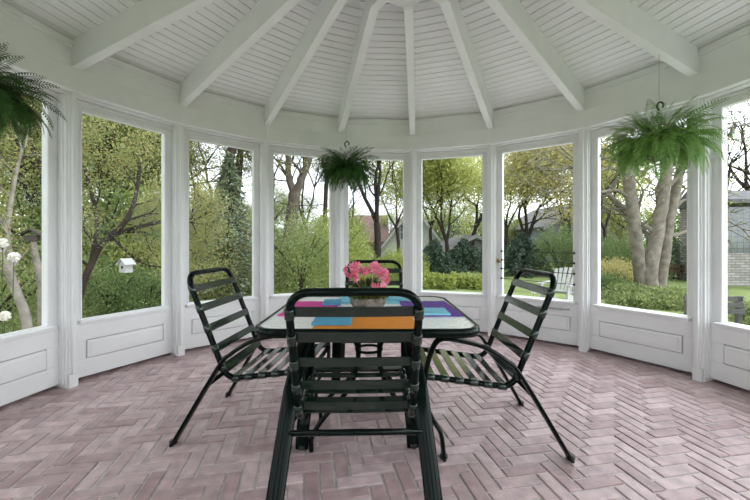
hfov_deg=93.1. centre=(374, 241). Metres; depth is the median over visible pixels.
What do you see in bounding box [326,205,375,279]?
shrub
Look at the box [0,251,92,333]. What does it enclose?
shrub
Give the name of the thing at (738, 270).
stone building
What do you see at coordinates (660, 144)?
hanging fern
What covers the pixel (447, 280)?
clump
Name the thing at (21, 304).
leaning tree
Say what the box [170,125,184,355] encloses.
column
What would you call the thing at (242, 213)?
shrub
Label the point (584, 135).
column
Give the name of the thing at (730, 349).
wall
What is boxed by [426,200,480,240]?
shrub
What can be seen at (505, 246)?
spruce tree
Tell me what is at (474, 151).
window
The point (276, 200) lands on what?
tree
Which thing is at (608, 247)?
shrub
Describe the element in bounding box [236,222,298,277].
shrub
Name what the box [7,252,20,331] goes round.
flower
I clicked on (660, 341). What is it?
wall
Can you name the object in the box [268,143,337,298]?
window
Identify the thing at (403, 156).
window
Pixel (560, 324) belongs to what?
door
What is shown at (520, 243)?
spruce tree
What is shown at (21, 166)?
tree
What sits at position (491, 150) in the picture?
column
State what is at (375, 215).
tree
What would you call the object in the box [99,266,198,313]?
shrub
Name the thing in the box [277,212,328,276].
shrub
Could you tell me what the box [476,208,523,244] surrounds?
shrub
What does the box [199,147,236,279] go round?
bare tree
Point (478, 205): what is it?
shrub
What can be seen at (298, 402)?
patio chair
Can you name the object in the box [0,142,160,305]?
shrub
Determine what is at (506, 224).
tree
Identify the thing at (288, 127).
wall
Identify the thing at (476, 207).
maple tree
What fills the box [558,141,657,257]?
maple tree
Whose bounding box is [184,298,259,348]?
wall
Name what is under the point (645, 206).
shrub
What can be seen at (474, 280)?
clump
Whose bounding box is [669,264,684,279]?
wooden planter
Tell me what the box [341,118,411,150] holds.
wall
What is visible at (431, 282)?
clump
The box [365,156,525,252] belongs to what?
maple tree
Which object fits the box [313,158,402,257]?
tree
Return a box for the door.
[493,130,579,345]
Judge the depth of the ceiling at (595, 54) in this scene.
2.97 m
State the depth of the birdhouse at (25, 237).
4.26 m
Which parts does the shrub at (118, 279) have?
stem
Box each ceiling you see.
[1,0,749,119]
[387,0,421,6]
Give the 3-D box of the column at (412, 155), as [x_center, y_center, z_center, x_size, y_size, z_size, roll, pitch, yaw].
[0.469,-0.018,4.428,0.092,2.200,0.250,0,0,7]
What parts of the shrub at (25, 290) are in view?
stem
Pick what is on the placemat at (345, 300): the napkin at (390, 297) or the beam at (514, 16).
the napkin at (390, 297)
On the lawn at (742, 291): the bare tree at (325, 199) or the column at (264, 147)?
the bare tree at (325, 199)
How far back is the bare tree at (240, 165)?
12.90 m
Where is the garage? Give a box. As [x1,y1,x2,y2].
[439,234,505,261]
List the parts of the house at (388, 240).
pane, rake trim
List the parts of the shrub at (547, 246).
stem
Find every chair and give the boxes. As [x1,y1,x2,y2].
[169,267,330,448]
[266,287,442,499]
[331,260,402,379]
[420,268,574,462]
[537,267,572,299]
[683,295,745,323]
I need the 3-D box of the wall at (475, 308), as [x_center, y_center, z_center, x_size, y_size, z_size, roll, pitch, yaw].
[0.934,0.870,4.328,0.989,0.465,0.152,0,0,17]
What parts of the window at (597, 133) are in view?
sill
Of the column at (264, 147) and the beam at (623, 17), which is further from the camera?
the column at (264, 147)
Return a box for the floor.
[0,332,749,499]
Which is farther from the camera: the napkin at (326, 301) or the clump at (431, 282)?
the clump at (431, 282)
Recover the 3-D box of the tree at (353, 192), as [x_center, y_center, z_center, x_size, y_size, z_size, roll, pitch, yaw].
[-0.724,-3.319,20.026,7.709,9.696,7.068,0,0,-4]
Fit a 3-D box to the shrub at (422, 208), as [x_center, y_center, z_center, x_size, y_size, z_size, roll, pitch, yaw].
[4.973,-0.968,33.389,6.786,4.980,6.418,0,0,-3]
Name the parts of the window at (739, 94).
sill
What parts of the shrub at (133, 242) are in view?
stem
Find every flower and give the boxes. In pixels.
[0,238,8,333]
[0,311,11,332]
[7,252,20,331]
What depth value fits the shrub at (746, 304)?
6.34 m
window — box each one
[0,64,68,343]
[76,95,177,325]
[183,126,263,307]
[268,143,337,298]
[343,150,410,289]
[414,145,488,296]
[585,101,694,321]
[702,82,749,333]
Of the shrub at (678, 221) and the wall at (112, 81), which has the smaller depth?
the wall at (112, 81)
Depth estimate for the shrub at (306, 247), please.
9.17 m
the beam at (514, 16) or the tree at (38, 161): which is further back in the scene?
the tree at (38, 161)
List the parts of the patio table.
leg, leg, leg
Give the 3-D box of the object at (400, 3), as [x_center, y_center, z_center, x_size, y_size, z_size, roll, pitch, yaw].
[0.153,-1.385,1.792,0.224,0.305,0.224,0,0,0]
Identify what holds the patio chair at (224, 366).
on the floor
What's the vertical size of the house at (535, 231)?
5.761 m
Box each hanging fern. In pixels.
[0,42,66,155]
[307,141,378,194]
[596,96,740,184]
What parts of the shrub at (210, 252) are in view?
stem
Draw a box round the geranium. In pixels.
[343,261,389,306]
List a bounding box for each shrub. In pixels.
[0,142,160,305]
[0,159,133,298]
[0,189,25,243]
[0,214,41,271]
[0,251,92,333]
[0,253,129,329]
[40,181,197,280]
[82,168,232,300]
[82,255,160,317]
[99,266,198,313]
[147,212,251,300]
[213,226,293,294]
[218,213,280,265]
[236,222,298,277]
[245,202,349,293]
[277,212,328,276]
[279,207,382,291]
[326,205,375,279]
[368,245,429,279]
[422,208,454,240]
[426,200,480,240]
[452,205,511,241]
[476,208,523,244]
[524,218,604,276]
[557,235,675,281]
[565,256,668,286]
[570,269,636,290]
[601,192,679,260]
[618,190,686,263]
[630,238,686,279]
[678,296,749,324]
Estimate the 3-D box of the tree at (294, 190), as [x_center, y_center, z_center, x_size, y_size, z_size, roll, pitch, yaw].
[-2.997,-3.579,12.343,5.642,10.196,5.098,0,0,31]
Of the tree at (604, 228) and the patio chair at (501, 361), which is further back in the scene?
the tree at (604, 228)
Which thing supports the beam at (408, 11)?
attached to the ceiling at (595, 54)
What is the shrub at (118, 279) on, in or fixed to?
on the lawn at (742, 291)
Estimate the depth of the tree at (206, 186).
16.65 m
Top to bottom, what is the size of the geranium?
0.247 m
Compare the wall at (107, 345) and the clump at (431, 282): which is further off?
the clump at (431, 282)
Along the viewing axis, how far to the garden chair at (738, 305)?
4.11 m
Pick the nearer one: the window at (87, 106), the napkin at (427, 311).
the napkin at (427, 311)
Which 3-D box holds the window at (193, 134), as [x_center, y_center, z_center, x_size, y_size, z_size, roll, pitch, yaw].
[-1.584,-0.229,3.720,0.896,1.758,0.140,0,0,-42]
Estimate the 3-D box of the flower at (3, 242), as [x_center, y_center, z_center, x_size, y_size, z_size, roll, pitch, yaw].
[-3.772,0.707,3.595,0.103,1.490,0.092,0,0,0]
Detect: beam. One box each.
[72,0,215,69]
[179,0,300,105]
[264,0,349,124]
[338,0,387,133]
[404,5,414,134]
[433,0,492,128]
[484,0,584,110]
[564,0,699,76]
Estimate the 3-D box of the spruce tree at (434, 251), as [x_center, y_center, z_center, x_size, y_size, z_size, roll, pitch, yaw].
[2.823,0.855,15.981,3.100,2.019,3.459,0,0,0]
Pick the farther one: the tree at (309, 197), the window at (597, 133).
the tree at (309, 197)
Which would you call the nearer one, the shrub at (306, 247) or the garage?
the shrub at (306, 247)
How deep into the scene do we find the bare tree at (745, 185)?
16.07 m
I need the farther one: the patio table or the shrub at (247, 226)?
the shrub at (247, 226)
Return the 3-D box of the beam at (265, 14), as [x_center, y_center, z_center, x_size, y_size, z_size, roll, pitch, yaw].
[-0.855,-1.602,2.590,2.470,0.648,0.066,0,0,38]
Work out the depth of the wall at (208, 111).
3.61 m
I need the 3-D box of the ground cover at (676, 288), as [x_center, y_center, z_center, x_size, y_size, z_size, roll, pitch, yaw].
[7.471,1.296,8.886,1.512,0.481,1.439,0,0,0]
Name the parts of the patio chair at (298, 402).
frame, frame, frame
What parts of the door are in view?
window sill, guard rod, guard rod, guard rod, guard rod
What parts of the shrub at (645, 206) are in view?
stem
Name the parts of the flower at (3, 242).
stem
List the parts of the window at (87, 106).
sill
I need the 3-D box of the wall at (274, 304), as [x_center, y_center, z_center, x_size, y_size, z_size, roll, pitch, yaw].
[-0.872,0.870,4.244,0.934,0.465,0.152,0,0,-23]
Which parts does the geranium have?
stem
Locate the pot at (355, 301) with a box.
[350,297,385,306]
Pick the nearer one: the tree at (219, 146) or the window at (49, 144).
the window at (49, 144)
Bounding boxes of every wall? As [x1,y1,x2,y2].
[0,0,76,91]
[0,328,58,405]
[74,56,182,124]
[77,308,171,377]
[182,91,266,141]
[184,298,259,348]
[266,110,340,149]
[269,297,288,314]
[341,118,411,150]
[412,113,489,150]
[416,293,486,331]
[490,95,580,144]
[581,62,694,128]
[590,306,692,372]
[694,25,749,98]
[711,324,749,390]
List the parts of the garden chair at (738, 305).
leg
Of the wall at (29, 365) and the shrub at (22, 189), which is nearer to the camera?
the wall at (29, 365)
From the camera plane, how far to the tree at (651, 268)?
10.30 m
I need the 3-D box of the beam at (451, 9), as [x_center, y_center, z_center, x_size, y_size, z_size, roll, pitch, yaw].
[0.744,-1.602,2.933,0.066,0.648,2.470,0,0,27]
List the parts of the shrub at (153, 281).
stem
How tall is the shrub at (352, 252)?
2.559 m
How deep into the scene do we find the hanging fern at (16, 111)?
1.85 m
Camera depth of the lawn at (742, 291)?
10.58 m
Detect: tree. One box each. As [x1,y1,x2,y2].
[0,95,106,329]
[0,114,113,265]
[0,116,126,170]
[1,94,131,182]
[1,117,133,225]
[1,133,100,195]
[2,94,241,299]
[5,101,160,189]
[14,131,193,203]
[82,114,216,256]
[84,122,206,199]
[87,160,160,203]
[90,119,251,202]
[117,131,251,210]
[189,151,251,299]
[190,186,251,221]
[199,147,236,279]
[206,146,297,186]
[213,148,320,280]
[213,150,323,229]
[222,198,251,232]
[230,149,244,231]
[242,175,307,233]
[247,200,284,234]
[274,189,322,227]
[291,156,456,259]
[301,158,400,230]
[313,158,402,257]
[319,158,327,276]
[348,198,374,248]
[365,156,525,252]
[379,209,400,232]
[381,161,473,240]
[422,238,466,274]
[435,197,475,234]
[440,238,481,272]
[443,156,530,261]
[475,244,514,267]
[477,154,572,252]
[504,104,749,287]
[504,136,615,260]
[504,214,523,248]
[504,231,552,278]
[508,129,654,261]
[522,143,608,264]
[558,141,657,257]
[646,101,749,190]
[673,128,749,190]
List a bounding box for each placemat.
[277,301,338,315]
[312,316,413,328]
[339,297,404,303]
[399,301,463,316]
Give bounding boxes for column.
[55,92,77,388]
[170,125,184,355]
[259,142,268,321]
[335,149,343,287]
[409,150,415,293]
[487,144,496,335]
[579,129,591,351]
[692,98,714,381]
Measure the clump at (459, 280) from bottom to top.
0.573 m
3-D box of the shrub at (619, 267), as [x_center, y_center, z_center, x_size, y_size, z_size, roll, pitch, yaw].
[7.992,0.961,11.924,2.860,1.094,2.880,0,0,-33]
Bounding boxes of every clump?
[422,269,437,288]
[422,274,426,289]
[433,271,444,286]
[435,273,456,289]
[449,271,465,288]
[459,272,472,287]
[464,274,481,289]
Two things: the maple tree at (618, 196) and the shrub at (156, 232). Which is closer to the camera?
the shrub at (156, 232)
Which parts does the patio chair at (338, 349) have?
frame, frame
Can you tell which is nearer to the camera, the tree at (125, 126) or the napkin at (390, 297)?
the napkin at (390, 297)
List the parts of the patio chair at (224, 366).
frame, frame, frame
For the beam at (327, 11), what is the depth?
2.92 m
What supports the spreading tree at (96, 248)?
on the lawn at (742, 291)
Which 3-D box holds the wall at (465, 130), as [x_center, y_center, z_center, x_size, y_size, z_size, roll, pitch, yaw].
[0.912,-1.296,4.259,0.987,0.375,0.278,0,0,17]
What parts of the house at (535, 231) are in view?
pane, rake trim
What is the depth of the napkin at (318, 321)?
1.52 m
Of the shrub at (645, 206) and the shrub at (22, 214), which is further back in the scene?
the shrub at (645, 206)
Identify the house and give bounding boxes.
[354,215,441,258]
[508,199,629,261]
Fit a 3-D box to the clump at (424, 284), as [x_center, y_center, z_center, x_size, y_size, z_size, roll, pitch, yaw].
[1.280,1.152,10.479,0.664,0.551,0.652,0,0,0]
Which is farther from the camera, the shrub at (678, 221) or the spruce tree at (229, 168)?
the shrub at (678, 221)
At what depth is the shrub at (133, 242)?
9.48 m
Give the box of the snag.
[29,241,41,325]
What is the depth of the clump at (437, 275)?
10.80 m
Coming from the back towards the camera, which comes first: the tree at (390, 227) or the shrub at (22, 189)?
the tree at (390, 227)
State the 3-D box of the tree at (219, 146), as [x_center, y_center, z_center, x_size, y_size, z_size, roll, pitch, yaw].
[-4.478,-3.019,13.273,6.318,9.077,6.070,0,0,14]
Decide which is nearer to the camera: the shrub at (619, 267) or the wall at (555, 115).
the wall at (555, 115)
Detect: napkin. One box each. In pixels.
[311,317,352,325]
[322,299,341,304]
[389,296,408,299]
[424,308,450,314]
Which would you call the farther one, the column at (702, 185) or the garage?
the garage
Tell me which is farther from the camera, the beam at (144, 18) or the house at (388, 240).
the house at (388, 240)
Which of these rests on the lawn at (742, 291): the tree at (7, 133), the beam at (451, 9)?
the tree at (7, 133)
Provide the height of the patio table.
0.727 m
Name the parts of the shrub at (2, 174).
stem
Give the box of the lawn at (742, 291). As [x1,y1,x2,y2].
[0,242,749,331]
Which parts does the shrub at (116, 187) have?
stem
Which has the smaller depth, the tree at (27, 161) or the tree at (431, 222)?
the tree at (27, 161)
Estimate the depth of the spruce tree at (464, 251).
16.66 m
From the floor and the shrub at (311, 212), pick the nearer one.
the floor
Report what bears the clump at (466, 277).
on the lawn at (742, 291)
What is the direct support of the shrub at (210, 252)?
on the lawn at (742, 291)
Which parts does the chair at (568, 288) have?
leg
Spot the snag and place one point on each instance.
(36, 259)
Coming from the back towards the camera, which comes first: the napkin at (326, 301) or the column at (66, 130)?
the column at (66, 130)
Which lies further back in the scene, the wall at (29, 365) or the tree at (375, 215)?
the tree at (375, 215)
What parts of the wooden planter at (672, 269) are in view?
post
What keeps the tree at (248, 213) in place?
on the lawn at (742, 291)
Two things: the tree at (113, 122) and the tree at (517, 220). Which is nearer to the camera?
the tree at (113, 122)
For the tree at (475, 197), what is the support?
on the lawn at (742, 291)
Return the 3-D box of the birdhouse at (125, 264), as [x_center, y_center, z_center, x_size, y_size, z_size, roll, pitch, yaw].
[-3.227,0.163,4.600,0.184,0.470,0.150,0,0,20]
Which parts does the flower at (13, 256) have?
stem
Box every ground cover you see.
[601,282,652,298]
[603,290,681,310]
[629,285,684,297]
[651,284,686,295]
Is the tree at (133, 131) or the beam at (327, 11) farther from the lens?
the tree at (133, 131)
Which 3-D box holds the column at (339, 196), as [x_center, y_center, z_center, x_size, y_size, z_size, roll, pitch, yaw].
[-0.443,-0.018,4.379,0.092,2.200,0.250,0,0,-13]
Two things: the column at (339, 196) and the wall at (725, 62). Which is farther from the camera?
the column at (339, 196)
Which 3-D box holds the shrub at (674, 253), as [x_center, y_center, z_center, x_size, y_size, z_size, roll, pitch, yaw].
[12.398,0.637,14.125,4.240,1.637,4.204,0,0,38]
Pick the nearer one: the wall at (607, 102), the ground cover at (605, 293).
the wall at (607, 102)
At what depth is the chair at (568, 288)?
8.07 m
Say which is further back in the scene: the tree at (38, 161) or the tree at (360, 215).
the tree at (360, 215)
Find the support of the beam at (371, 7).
attached to the ceiling at (595, 54)
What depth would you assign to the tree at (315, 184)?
16.73 m
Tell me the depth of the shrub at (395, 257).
13.64 m
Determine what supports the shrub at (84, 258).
on the lawn at (742, 291)
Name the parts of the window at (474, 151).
sill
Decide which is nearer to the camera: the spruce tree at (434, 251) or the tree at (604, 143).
the spruce tree at (434, 251)
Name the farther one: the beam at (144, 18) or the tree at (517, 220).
the tree at (517, 220)
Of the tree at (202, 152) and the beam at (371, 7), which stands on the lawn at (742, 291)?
the tree at (202, 152)
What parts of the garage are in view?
rake trim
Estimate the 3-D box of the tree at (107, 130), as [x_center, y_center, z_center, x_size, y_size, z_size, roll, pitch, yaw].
[-10.309,-3.061,11.364,8.498,9.461,6.845,0,0,-35]
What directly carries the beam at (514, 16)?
attached to the ceiling at (595, 54)
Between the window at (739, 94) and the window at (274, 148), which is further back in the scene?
the window at (274, 148)
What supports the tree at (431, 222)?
on the lawn at (742, 291)
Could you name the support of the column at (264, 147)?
on the floor
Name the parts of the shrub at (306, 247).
stem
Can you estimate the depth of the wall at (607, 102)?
3.07 m
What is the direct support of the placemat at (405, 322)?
on the patio table
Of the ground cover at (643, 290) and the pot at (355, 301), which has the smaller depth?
the pot at (355, 301)
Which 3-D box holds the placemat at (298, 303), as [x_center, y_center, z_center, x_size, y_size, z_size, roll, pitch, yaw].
[-0.335,0.354,1.899,0.262,0.005,0.402,0,0,1]
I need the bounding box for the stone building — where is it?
[678,191,749,285]
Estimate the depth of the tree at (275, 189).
18.44 m
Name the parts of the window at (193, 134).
sill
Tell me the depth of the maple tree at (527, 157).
19.89 m
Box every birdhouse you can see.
[15,228,41,240]
[115,258,136,272]
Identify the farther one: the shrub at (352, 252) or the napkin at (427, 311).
the shrub at (352, 252)
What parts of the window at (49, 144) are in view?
sill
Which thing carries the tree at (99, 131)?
on the lawn at (742, 291)
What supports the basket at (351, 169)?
attached to the hanging fern at (349, 172)
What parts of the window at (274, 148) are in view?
sill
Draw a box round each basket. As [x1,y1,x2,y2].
[338,169,351,180]
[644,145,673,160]
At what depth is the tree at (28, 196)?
9.72 m
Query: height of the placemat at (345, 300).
0.006 m
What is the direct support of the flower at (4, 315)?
on the lawn at (742, 291)
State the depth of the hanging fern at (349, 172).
3.67 m
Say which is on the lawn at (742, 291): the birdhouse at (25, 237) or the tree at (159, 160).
the tree at (159, 160)
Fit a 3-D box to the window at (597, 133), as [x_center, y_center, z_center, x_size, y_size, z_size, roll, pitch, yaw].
[2.347,-0.229,3.173,0.140,1.758,0.917,0,0,-32]
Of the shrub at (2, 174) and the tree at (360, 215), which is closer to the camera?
the shrub at (2, 174)
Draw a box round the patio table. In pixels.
[254,296,479,452]
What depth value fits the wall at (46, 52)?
2.36 m
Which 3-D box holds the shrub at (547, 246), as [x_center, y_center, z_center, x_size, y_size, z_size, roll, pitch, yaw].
[7.795,0.179,14.936,3.292,2.505,3.298,0,0,-34]
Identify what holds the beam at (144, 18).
attached to the ceiling at (595, 54)
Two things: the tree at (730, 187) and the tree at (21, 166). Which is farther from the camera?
the tree at (730, 187)
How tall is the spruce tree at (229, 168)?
3.674 m
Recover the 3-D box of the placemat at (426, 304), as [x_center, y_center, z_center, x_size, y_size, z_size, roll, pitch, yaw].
[0.285,0.353,1.900,0.273,0.005,0.424,0,0,-2]
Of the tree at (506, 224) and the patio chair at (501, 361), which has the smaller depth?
the patio chair at (501, 361)

